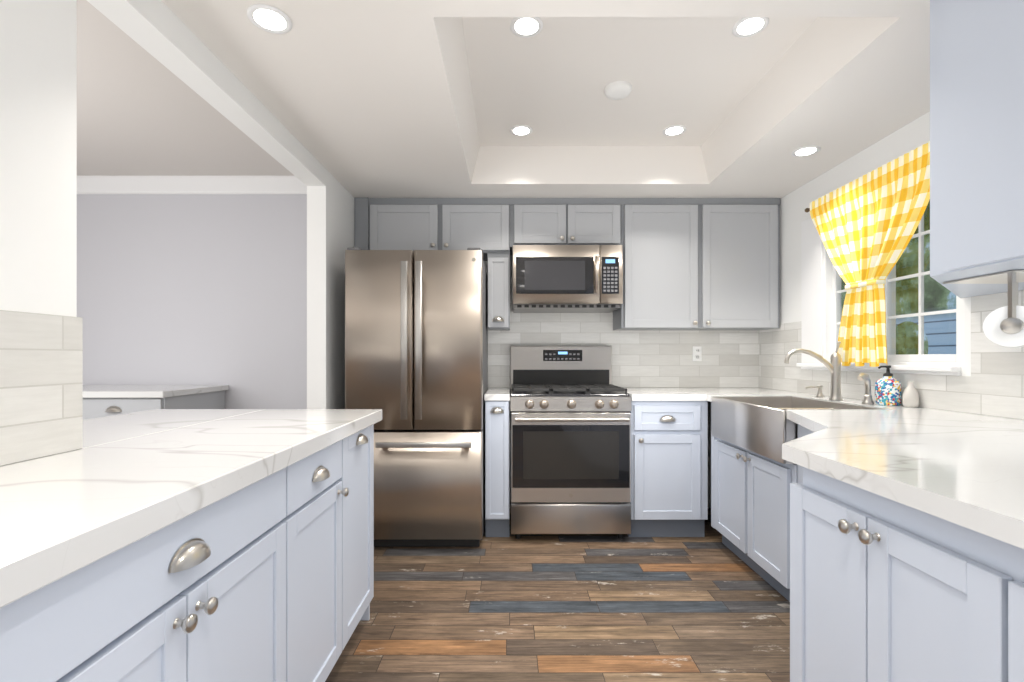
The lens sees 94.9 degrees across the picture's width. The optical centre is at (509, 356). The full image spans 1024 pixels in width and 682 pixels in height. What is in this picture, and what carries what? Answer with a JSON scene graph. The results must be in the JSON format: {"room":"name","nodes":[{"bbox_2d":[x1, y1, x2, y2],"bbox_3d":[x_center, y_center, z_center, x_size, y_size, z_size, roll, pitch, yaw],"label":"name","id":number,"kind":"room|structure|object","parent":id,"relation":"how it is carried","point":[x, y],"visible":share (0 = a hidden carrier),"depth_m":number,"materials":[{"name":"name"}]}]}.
{"room":"kitchen","nodes":[
{"label":"kitchen","id":0,"kind":"room"},
{"bbox_2d":[0,0,353,465],"bbox_3d":[-1.159,-0.150,0.710,0.130,2.630,5.820,0,0,0],"label":"wall","id":1,"kind":"structure","parent":0,"point":[41,330],"depth_m":1.15,"materials":[{"name":"white paint"}]},
{"bbox_2d":[77,194,758,507],"bbox_3d":[-1.387,-0.150,3.666,6.825,2.630,0.108,0,0,0],"label":"wall","id":2,"kind":"structure","parent":0,"point":[173,289],"depth_m":3.62,"materials":[{"name":"white paint"}]},
{"bbox_2d":[77,176,306,193],"bbox_3d":[-2.958,-1.309,3.577,3.483,0.112,0.084,0,0,0],"label":"crown molding","id":3,"kind":"structure","parent":2,"relation":"attached to","point":[85,184],"depth_m":3.56,"materials":[{"name":"white paint"}]},
{"bbox_2d":[354,198,779,329],"bbox_3d":[0.407,-0.664,3.443,3.011,0.921,0.334,0,0,0],"label":"upper cabinet","id":4,"kind":"object","parent":2,"relation":"attached to","point":[689,263],"visible":0.98,"depth_m":3.32,"materials":[{"name":"grey paint"}]},
{"bbox_2d":[512,245,622,312],"bbox_3d":[0.396,-0.553,3.401,0.758,0.429,0.418,0,0,0],"label":"microwave","id":5,"kind":"object","parent":4,"relation":"attached to","point":[545,278],"visible":1,"depth_m":3.22,"materials":[{"name":"silver metal"}]},
{"bbox_2d":[693,346,701,360],"bbox_3d":[1.437,-0.025,3.608,0.070,0.114,0.008,0,0,0],"label":"outlet plate","id":6,"kind":"object","parent":2,"relation":"attached to","point":[697,350],"visible":1,"depth_m":3.61,"materials":[{"name":"white plastic"}]},
{"bbox_2d":[77,0,929,198],"bbox_3d":[-1.387,-1.296,0.710,6.825,0.338,6.020,0,0,0],"label":"ceiling","id":7,"kind":"structure","parent":0,"point":[393,98],"depth_m":2.24,"materials":[{"name":"white paint"}]},
{"bbox_2d":[247,4,292,33],"bbox_3d":[-0.800,-1.123,1.567,0.136,0.006,0.136,0,0,0],"label":"recessed light","id":8,"kind":"object","parent":7,"relation":"in","point":[268,18],"visible":1,"depth_m":1.56,"materials":[{"name":"white"}]},
{"bbox_2d":[510,125,532,135],"bbox_3d":[0.068,-1.361,2.831,0.136,0.006,0.136,0,0,0],"label":"recessed light","id":9,"kind":"object","parent":7,"relation":"in","point":[518,130],"visible":1,"depth_m":2.82,"materials":[{"name":"white"}]},
{"bbox_2d":[510,17,542,37],"bbox_3d":[0.068,-1.361,1.936,0.136,0.006,0.136,0,0,0],"label":"recessed light","id":10,"kind":"object","parent":7,"relation":"in","point":[525,27],"visible":0.94,"depth_m":1.94,"materials":[{"name":"white"}]},
{"bbox_2d":[604,81,631,99],"bbox_3d":[0.549,-1.348,2.388,0.136,0.033,0.136,0,0,0],"label":"smoke detector","id":11,"kind":"object","parent":7,"relation":"attached to","point":[617,90],"visible":1,"depth_m":2.36,"materials":[{"name":"white plastic"}]},
{"bbox_2d":[663,125,685,135],"bbox_3d":[0.990,-1.361,2.831,0.136,0.006,0.136,0,0,0],"label":"recessed light","id":12,"kind":"object","parent":7,"relation":"in","point":[674,130],"visible":1,"depth_m":2.82,"materials":[{"name":"white"}]},
{"bbox_2d":[732,17,768,37],"bbox_3d":[0.990,-1.361,1.936,0.136,0.006,0.136,0,0,0],"label":"recessed light","id":13,"kind":"object","parent":7,"relation":"in","point":[747,26],"visible":0.95,"depth_m":1.94,"materials":[{"name":"white"}]},
{"bbox_2d":[792,145,820,156],"bbox_3d":[1.619,-1.123,2.571,0.136,0.006,0.136,0,0,0],"label":"recessed light","id":14,"kind":"object","parent":7,"relation":"in","point":[807,150],"visible":1,"depth_m":2.57,"materials":[{"name":"white"}]},
{"bbox_2d":[325,508,789,681],"bbox_3d":[-1.387,1.195,0.710,6.825,0.060,6.020,0,0,0],"label":"floor","id":15,"kind":"structure","parent":0,"point":[531,607],"depth_m":2.11,"materials":[{"name":"brown wood"}]},
{"bbox_2d":[83,391,224,419],"bbox_3d":[-2.795,0.710,3.268,1.210,0.908,0.684,0,0,0],"label":"base cabinet","id":16,"kind":"object","parent":15,"relation":"on","point":[92,407],"visible":0.16,"depth_m":2.96,"materials":[{"name":"grey paint"}]},
{"bbox_2d":[83,385,228,397],"bbox_3d":[-2.796,0.235,3.272,1.267,0.040,0.685,0,0,0],"label":"countertop","id":17,"kind":"structure","parent":16,"relation":"on","point":[89,391],"depth_m":3.11,"materials":[{"name":"stone"}]},
{"bbox_2d":[0,424,373,681],"bbox_3d":[-0.891,0.725,0.093,0.650,0.878,3.987,0,0,0],"label":"base cabinet","id":18,"kind":"object","parent":15,"relation":"on","point":[272,579],"visible":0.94,"depth_m":1.01,"materials":[{"name":"grey paint"}]},
{"bbox_2d":[0,409,381,607],"bbox_3d":[-1.087,0.260,0.110,1.025,0.050,4.020,0,0,0],"label":"countertop","id":19,"kind":"structure","parent":18,"relation":"on","point":[134,475],"depth_m":0.96,"materials":[{"name":"stone"}]},
{"bbox_2d":[345,248,487,545],"bbox_3d":[-0.578,0.254,3.170,0.821,1.822,0.860,0,0,0],"label":"fridge","id":20,"kind":"object","parent":15,"relation":"on","point":[416,330],"visible":0.91,"depth_m":2.80,"materials":[{"name":"grey metal"}]},
{"bbox_2d":[485,401,508,536],"bbox_3d":[-0.081,0.721,3.270,0.154,0.888,0.660,0,0,0],"label":"base cabinet","id":21,"kind":"object","parent":15,"relation":"on","point":[496,412],"visible":0.99,"depth_m":2.98,"materials":[{"name":"grey paint"}]},
{"bbox_2d":[484,388,509,400],"bbox_3d":[-0.082,0.255,3.280,0.161,0.040,0.659,0,0,0],"label":"countertop","id":22,"kind":"structure","parent":21,"relation":"on","point":[492,394],"depth_m":2.95,"materials":[{"name":"stone"}]},
{"bbox_2d":[510,346,631,538],"bbox_3d":[0.383,0.541,3.245,0.759,1.248,0.710,0,0,0],"label":"range","id":23,"kind":"object","parent":15,"relation":"on","point":[571,427],"visible":1,"depth_m":2.95,"materials":[{"name":"silver metal"}]},
{"bbox_2d":[627,401,707,536],"bbox_3d":[1.013,0.721,3.268,0.490,0.888,0.664,0,0,0],"label":"base cabinet","id":24,"kind":"object","parent":15,"relation":"on","point":[669,439],"visible":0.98,"depth_m":2.98,"materials":[{"name":"grey paint"}]},
{"bbox_2d":[711,435,797,601],"bbox_3d":[1.569,0.721,2.526,0.687,0.888,0.843,0,0,0],"label":"base cabinet","id":25,"kind":"object","parent":15,"relation":"on","point":[750,491],"visible":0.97,"depth_m":2.44,"materials":[{"name":"grey paint"}]},
{"bbox_2d":[790,424,1023,681],"bbox_3d":[1.322,0.721,0.009,1.182,0.888,4.182,0,0,0],"label":"base cabinet","id":26,"kind":"object","parent":15,"relation":"on","point":[883,589],"visible":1,"depth_m":0.95,"materials":[{"name":"grey paint"}]},
{"bbox_2d":[623,388,1023,548],"bbox_3d":[1.325,0.255,0.855,1.181,0.040,5.510,0,0,0],"label":"countertop","id":27,"kind":"structure","parent":26,"relation":"on","point":[966,470],"depth_m":1.17,"materials":[{"name":"stone"}]},
{"bbox_2d":[711,396,878,463],"bbox_3d":[1.472,0.360,2.485,0.495,0.240,0.750,0,0,0],"label":"farmhouse sink","id":28,"kind":"object","parent":27,"relation":"in","point":[760,425],"visible":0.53,"depth_m":2.47,"materials":[{"name":"silver metal"}]},
{"bbox_2d":[784,341,842,399],"bbox_3d":[1.655,0.073,2.568,0.315,0.321,0.066,0,0,0],"label":"faucet","id":29,"kind":"object","parent":27,"relation":"on","point":[834,366],"visible":1,"depth_m":2.56,"materials":[{"name":"silver metal"}]},
{"bbox_2d":[805,385,823,396],"bbox_3d":[1.787,0.201,2.760,0.106,0.067,0.040,0,0,0],"label":"soap dispenser","id":30,"kind":"object","parent":27,"relation":"on","point":[819,394],"visible":1,"depth_m":2.75,"materials":[{"name":"silver metal"}]},
{"bbox_2d":[857,373,874,403],"bbox_3d":[1.768,0.157,2.338,0.102,0.155,0.051,0,0,-30],"label":"sprayer","id":31,"kind":"object","parent":27,"relation":"on","point":[867,399],"visible":1,"depth_m":2.33,"materials":[{"name":"silver metal"}]},
{"bbox_2d":[875,365,901,405],"bbox_3d":[1.850,0.138,2.300,0.104,0.193,0.104,0,0,0],"label":"soap bottle","id":32,"kind":"object","parent":27,"relation":"on","point":[888,390],"visible":1,"depth_m":2.27,"materials":[{"name":"multicoloured ceramic"}]},
{"bbox_2d":[902,381,918,406],"bbox_3d":[1.880,0.174,2.205,0.060,0.120,0.060,0,0,0],"label":"vase","id":33,"kind":"object","parent":27,"relation":"on","point":[910,397],"visible":1,"depth_m":2.19,"materials":[{"name":"grey ceramic"}]},
{"bbox_2d":[759,111,1023,419],"bbox_3d":[1.971,-0.150,0.710,0.108,2.630,6.020,0,0,0],"label":"wall","id":34,"kind":"structure","parent":0,"point":[990,382],"depth_m":2.41,"materials":[{"name":"white paint"}]},
{"bbox_2d":[805,141,929,366],"bbox_3d":[1.878,-0.450,2.484,0.092,1.000,0.949,0,0,0],"label":"curtain","id":35,"kind":"object","parent":34,"relation":"hanging from","point":[865,225],"visible":0.98,"depth_m":2.42,"materials":[{"name":"yellow fabric"}]},
{"bbox_2d":[796,214,964,375],"bbox_3d":[1.952,-0.403,2.538,0.147,0.965,1.097,0,0,0],"label":"window","id":36,"kind":"structure","parent":34,"relation":"in","point":[811,242],"depth_m":2.84,"materials":[{"name":"white wood"}]},
{"bbox_2d":[930,0,1023,297],"bbox_3d":[1.598,-0.688,0.050,0.636,0.875,3.900,0,0,0],"label":"upper cabinet","id":37,"kind":"object","parent":34,"relation":"attached to","point":[977,46],"visible":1,"depth_m":1.30,"materials":[{"name":"grey paint"}]},
{"bbox_2d":[943,270,1023,347],"bbox_3d":[1.557,-0.139,1.454,0.282,0.219,0.271,0,0,0],"label":"paper towel holder","id":38,"kind":"object","parent":37,"relation":"attached to","point":[1004,326],"visible":1,"depth_m":1.37,"materials":[{"name":"white"}]},
{"label":"outside","id":39,"kind":"structure","parent":0,"visible":0},
{"bbox_2d":[841,200,955,354],"bbox_3d":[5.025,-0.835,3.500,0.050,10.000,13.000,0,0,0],"label":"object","id":40,"kind":"structure","parent":39,"point":[939,329],"depth_m":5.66,"materials":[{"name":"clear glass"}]}
]}

